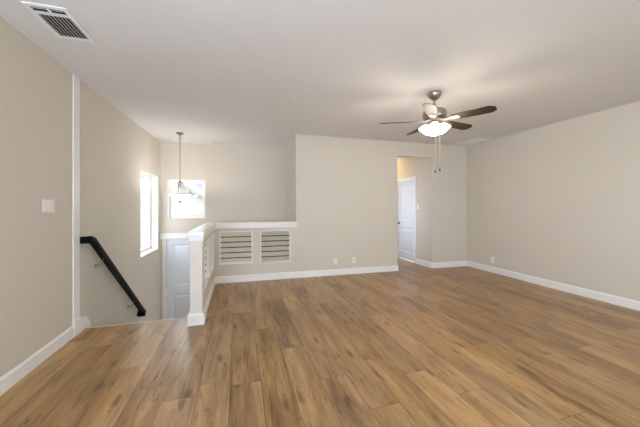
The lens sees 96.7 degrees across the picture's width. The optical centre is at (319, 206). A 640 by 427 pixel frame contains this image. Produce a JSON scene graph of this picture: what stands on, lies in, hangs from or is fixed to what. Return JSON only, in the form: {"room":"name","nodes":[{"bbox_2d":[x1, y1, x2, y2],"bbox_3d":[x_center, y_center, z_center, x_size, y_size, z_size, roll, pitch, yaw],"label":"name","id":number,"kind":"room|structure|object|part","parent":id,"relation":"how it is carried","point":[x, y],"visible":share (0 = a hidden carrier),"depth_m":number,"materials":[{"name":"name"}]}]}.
{"room":"empty living room","nodes":[
{"label":"empty living room","id":0,"kind":"room"},
{"bbox_2d":[0,16,71,376],"bbox_3d":[-1.966,1.365,0.484,0.200,5.490,5.220,0,0,-16],"label":"wall","id":1,"kind":"structure","parent":0,"point":[36,89],"depth_m":2.36,"materials":[{"name":"beige paint"}]},
{"bbox_2d":[0,326,73,395],"bbox_3d":[-1.874,1.300,0.553,0.015,0.120,5.000,0,0,-16],"label":"baseboard","id":2,"kind":"structure","parent":1,"relation":"attached to","point":[17,373],"depth_m":2.37,"materials":[{"name":"white paint"}]},
{"bbox_2d":[43,199,54,212],"bbox_3d":[-2.461,-0.005,2.584,0.012,0.116,0.162,0,0,-16],"label":"light switch","id":3,"kind":"object","parent":1,"relation":"attached to","point":[48,205],"visible":1,"depth_m":2.58,"materials":[{"name":"white plastic"}]},
{"bbox_2d":[80,80,159,326],"bbox_3d":[-3.136,1.365,4.650,0.200,5.490,3.430,0,0,-15],"label":"wall","id":4,"kind":"structure","parent":0,"point":[114,149],"depth_m":3.87,"materials":[{"name":"beige paint"}]},
{"bbox_2d":[72,74,81,336],"bbox_3d":[-2.579,-0.010,3.019,0.026,2.740,0.140,0,0,-16],"label":"trim","id":5,"kind":"structure","parent":4,"relation":"attached to","point":[76,319],"depth_m":2.99,"materials":[{"name":"white paint"}]},
{"bbox_2d":[82,316,90,330],"bbox_3d":[-2.800,2.027,3.816,0.017,1.585,1.515,0,0,-15],"label":"trim","id":6,"kind":"structure","parent":4,"relation":"attached to","point":[85,320],"depth_m":3.18,"materials":[{"name":"white paint"}]},
{"bbox_2d":[80,236,145,316],"bbox_3d":[-2.792,1.092,3.981,0.115,1.533,1.830,0,0,-15],"label":"handrail","id":7,"kind":"object","parent":4,"relation":"attached to","point":[91,240],"visible":1,"depth_m":3.65,"materials":[{"name":"black paint"}]},
{"bbox_2d":[140,170,157,257],"bbox_3d":[-3.328,0.133,5.388,0.212,1.519,1.055,0,0,-15],"label":"window","id":8,"kind":"structure","parent":4,"relation":"in","point":[151,180],"depth_m":5.85,"materials":[{"name":"white glass"}]},
{"bbox_3d":[-3.390,0.130,5.371,0.065,1.486,1.021,0,0,-15],"label":"frame","id":9,"kind":"part","parent":8,"relation":"part of","materials":[{"name":"white paint"}]},
{"bbox_3d":[-3.326,0.879,5.388,0.207,0.026,1.055,0,0,-15],"label":"sill","id":10,"kind":"part","parent":8,"relation":"part of","materials":[{"name":"white paint"}]},
{"bbox_2d":[85,317,186,328],"bbox_3d":[-2.088,1.375,3.336,1.115,0.041,0.028,0,0,-16],"label":"trim","id":11,"kind":"structure","parent":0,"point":[184,317],"depth_m":3.32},
{"bbox_2d":[160,142,213,319],"bbox_3d":[-2.940,1.365,6.308,1.155,5.490,0.150,0,0,-16],"label":"wall","id":12,"kind":"structure","parent":0,"point":[177,160],"depth_m":6.22,"materials":[{"name":"beige paint"}]},
{"bbox_2d":[160,233,189,319],"bbox_3d":[-2.952,1.653,6.234,0.970,2.145,0.094,0,0,-16],"label":"door","id":13,"kind":"structure","parent":12,"relation":"in","point":[175,246],"depth_m":6.19,"materials":[{"name":"white paint"}]},
{"bbox_3d":[-3.342,1.710,6.105,0.069,2.030,0.016,0,0,-16],"label":"casing","id":14,"kind":"part","parent":13,"relation":"part of","materials":[{"name":"white paint"}]},
{"bbox_3d":[-2.947,0.639,6.215,0.970,0.119,0.024,0,0,-16],"label":"casing","id":15,"kind":"part","parent":13,"relation":"part of","materials":[{"name":"white paint"}]},
{"bbox_2d":[168,179,204,218],"bbox_3d":[-2.939,-0.165,6.306,0.749,0.854,0.154,0,0,-16],"label":"window","id":16,"kind":"structure","parent":12,"relation":"in","point":[170,181],"depth_m":6.27,"materials":[{"name":"white paint"}]},
{"bbox_2d":[214,142,285,262],"bbox_3d":[-1.587,1.365,6.515,1.560,5.490,0.500,0,0,-16],"label":"wall","id":17,"kind":"structure","parent":0,"point":[250,179],"depth_m":6.26,"materials":[{"name":"beige paint"}]},
{"bbox_2d":[0,257,639,426],"bbox_3d":[0.692,1.485,3.712,6.695,0.250,9.650,0,0,-16],"label":"floor","id":18,"kind":"structure","parent":0,"point":[414,345],"depth_m":2.48,"materials":[{"name":"brown wood"}]},
{"bbox_2d":[187,221,296,325],"bbox_3d":[-0.998,0.825,4.398,1.625,1.070,1.973,0,0,-16],"label":"railing","id":19,"kind":"object","parent":18,"relation":"on","point":[205,240],"visible":1,"depth_m":5.03,"materials":[{"name":"beige paint"}]},
{"bbox_3d":[-1.447,0.868,3.350,0.133,0.985,0.160,0,0,-16],"label":"newel post","id":20,"kind":"part","parent":19,"relation":"part of","materials":[{"name":"paint"}]},
{"bbox_3d":[-1.583,0.743,3.821,0.137,0.599,0.644,0,0,-16],"label":"opening frame","id":21,"kind":"part","parent":19,"relation":"part of","materials":[{"name":"white paint"}]},
{"bbox_3d":[-1.628,1.300,4.232,0.015,0.120,1.635,0,0,-16],"label":"baseboard","id":22,"kind":"part","parent":19,"relation":"part of","materials":[{"name":"white paint"}]},
{"bbox_3d":[-1.790,0.743,4.542,0.137,0.599,0.644,0,0,-16],"label":"opening frame","id":23,"kind":"part","parent":19,"relation":"part of","materials":[{"name":"white paint"}]},
{"bbox_3d":[-1.521,0.645,5.166,0.551,0.016,0.017,0,0,-16],"label":"rod","id":24,"kind":"part","parent":19,"relation":"part of","materials":[{"name":"black metal"}]},
{"bbox_3d":[-1.521,0.740,5.166,0.551,0.016,0.017,0,0,-16],"label":"rod","id":25,"kind":"part","parent":19,"relation":"part of","materials":[{"name":"black metal"}]},
{"bbox_3d":[-1.525,0.740,5.180,0.575,0.594,0.142,0,0,-16],"label":"opening frame","id":26,"kind":"part","parent":19,"relation":"part of","materials":[{"name":"white paint"}]},
{"bbox_3d":[-0.990,0.367,4.400,1.609,0.056,1.949,0,0,-16],"label":"cap moulding","id":27,"kind":"part","parent":19,"relation":"part of","materials":[{"name":"white paint"}]},
{"bbox_3d":[-0.846,0.745,5.376,0.563,0.604,0.142,0,0,-16],"label":"opening frame","id":28,"kind":"part","parent":19,"relation":"part of","materials":[{"name":"white paint"}]},
{"bbox_2d":[0,0,639,145],"bbox_3d":[0.682,-1.480,3.683,7.150,0.200,10.100,0,0,-16],"label":"ceiling","id":29,"kind":"structure","parent":0,"point":[209,72],"depth_m":2.69,"materials":[{"name":"paint"}]},
{"bbox_2d":[20,1,94,42],"bbox_3d":[-1.945,-1.375,2.145,0.255,0.011,0.420,0,0,-16],"label":"ceiling vent","id":30,"kind":"object","parent":29,"relation":"in","point":[59,20],"visible":1,"depth_m":2.12,"materials":[{"name":"white metal"}]},
{"bbox_2d":[168,132,190,202],"bbox_3d":[-2.629,-0.723,5.341,0.400,1.315,0.400,0,0,-16],"label":"pendant lamp","id":31,"kind":"object","parent":29,"relation":"hanging from","point":[178,196],"visible":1,"depth_m":5.27,"materials":[{"name":"white glass"}]},
{"bbox_3d":[-2.629,-0.177,5.341,0.392,0.125,0.392,0,0,-16],"label":"lamp shade","id":32,"kind":"part","parent":31,"relation":"part of","materials":[{"name":"white glass"}]},
{"bbox_2d":[379,90,496,172],"bbox_3d":[1.400,-0.893,3.486,1.258,0.973,1.245,0,0,-16],"label":"ceiling fan","id":33,"kind":"object","parent":29,"relation":"hanging from","point":[434,117],"visible":1,"depth_m":3.37,"materials":[{"name":"brown wood"}]},
{"bbox_3d":[0.967,-1.035,3.516,0.455,0.038,0.142,0,0,9],"label":"blade","id":34,"kind":"part","parent":33,"relation":"part of","materials":[{"name":"brown wood"}]},
{"bbox_3d":[1.321,-1.035,3.872,0.142,0.038,0.455,0,0,-9],"label":"blade","id":35,"kind":"part","parent":33,"relation":"part of","materials":[{"name":"brown wood"}]},
{"bbox_3d":[1.276,-0.937,3.497,0.136,0.133,0.135,0,0,-16],"label":"lamp shade","id":36,"kind":"part","parent":33,"relation":"part of","materials":[{"name":"white glass"}]},
{"bbox_3d":[1.195,-1.035,3.068,0.142,0.038,0.455,0,0,27],"label":"blade","id":37,"kind":"part","parent":33,"relation":"part of","materials":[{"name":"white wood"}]},
{"bbox_3d":[1.341,-0.937,3.337,0.135,0.133,0.136,0,0,-16],"label":"lamp shade","id":38,"kind":"part","parent":33,"relation":"part of","materials":[{"name":"white glass"}]},
{"bbox_3d":[1.436,-0.937,3.562,0.135,0.133,0.136,0,0,-16],"label":"lamp shade","id":39,"kind":"part","parent":33,"relation":"part of","materials":[{"name":"white glass"}]},
{"bbox_3d":[1.501,-0.937,3.402,0.136,0.133,0.135,0,0,-16],"label":"lamp shade","id":40,"kind":"part","parent":33,"relation":"part of","materials":[{"name":"white glass"}]},
{"bbox_3d":[1.770,-1.035,3.644,0.455,0.038,0.142,0,0,-27],"label":"blade","id":41,"kind":"part","parent":33,"relation":"part of","materials":[{"name":"brown wood"}]},
{"bbox_3d":[1.692,-1.035,3.148,0.455,0.038,0.142,0,0,45],"label":"blade","id":42,"kind":"part","parent":33,"relation":"part of","materials":[{"name":"brown wood"}]},
{"bbox_2d":[452,138,491,145],"bbox_3d":[3.225,-1.373,6.071,0.400,0.014,0.660,0,0,-16],"label":"ceiling vent","id":43,"kind":"object","parent":29,"relation":"in","point":[474,140],"visible":1,"depth_m":5.99,"materials":[{"name":"white metal"}]},
{"bbox_2d":[286,134,466,271],"bbox_3d":[1.229,1.365,6.747,3.980,5.490,1.615,0,0,-16],"label":"wall","id":44,"kind":"structure","parent":0,"point":[341,192],"depth_m":5.80,"materials":[{"name":"beige paint"}]},
{"bbox_2d":[215,265,397,283],"bbox_3d":[-0.102,1.300,5.515,3.660,0.120,0.015,0,0,-16],"label":"baseboard","id":45,"kind":"structure","parent":44,"relation":"attached to","point":[315,273],"depth_m":5.44,"materials":[{"name":"white paint"}]},
{"bbox_2d":[431,261,466,267],"bbox_3d":[2.904,1.300,6.381,0.935,0.120,0.015,0,0,-16],"label":"baseboard","id":46,"kind":"structure","parent":44,"relation":"attached to","point":[453,263],"depth_m":6.37,"materials":[{"name":"white paint"}]},
{"bbox_2d":[397,144,436,262],"bbox_3d":[2.107,0.115,7.728,0.120,2.990,3.015,0,0,-16],"label":"wall","id":47,"kind":"structure","parent":0,"point":[424,169],"depth_m":6.52,"materials":[{"name":"beige paint"}]},
{"bbox_2d":[397,176,415,262],"bbox_3d":[2.186,0.312,7.265,0.094,2.095,0.910,0,0,-16],"label":"door","id":48,"kind":"structure","parent":47,"relation":"in","point":[406,189],"depth_m":7.21,"materials":[{"name":"white paint"}]},
{"bbox_3d":[2.171,-0.701,7.260,0.016,0.069,0.910,0,0,-16],"label":"casing","id":49,"kind":"part","parent":48,"relation":"part of","materials":[{"name":"white paint"}]},
{"bbox_3d":[2.287,0.345,6.856,0.016,2.030,0.069,0,0,-16],"label":"casing","id":50,"kind":"part","parent":48,"relation":"part of","materials":[{"name":"white paint"}]},
{"bbox_2d":[416,258,430,267],"bbox_3d":[2.379,1.300,6.540,0.015,0.120,0.580,0,0,-16],"label":"baseboard","id":51,"kind":"structure","parent":47,"relation":"attached to","point":[418,261],"depth_m":6.53,"materials":[{"name":"white paint"}]},
{"bbox_2d":[467,101,639,300],"bbox_3d":[4.377,0.115,3.283,0.150,2.990,7.085,0,0,-16],"label":"wall","id":52,"kind":"structure","parent":0,"point":[559,202],"depth_m":4.58,"materials":[{"name":"beige paint"}]},
{"bbox_2d":[467,261,639,310],"bbox_3d":[4.298,1.300,3.260,0.015,0.120,6.785,0,0,-16],"label":"baseboard","id":53,"kind":"structure","parent":52,"relation":"attached to","point":[628,303],"depth_m":4.54,"materials":[{"name":"white paint"}]},
{"label":"outside","id":54,"kind":"structure","parent":0,"visible":0},
{"bbox_3d":[-2.770,4.460,9.609,60.000,0.200,60.000,0,0,-16],"label":"ground","id":55,"kind":"structure","parent":54,"visible":0},
{"bbox_2d":[141,178,201,247],"bbox_3d":[-8.040,0.210,16.337,9.000,8.300,6.550,0,0,-16],"label":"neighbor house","id":56,"kind":"structure","parent":55,"relation":"on","point":[192,205],"depth_m":13.65,"materials":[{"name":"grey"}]}
]}

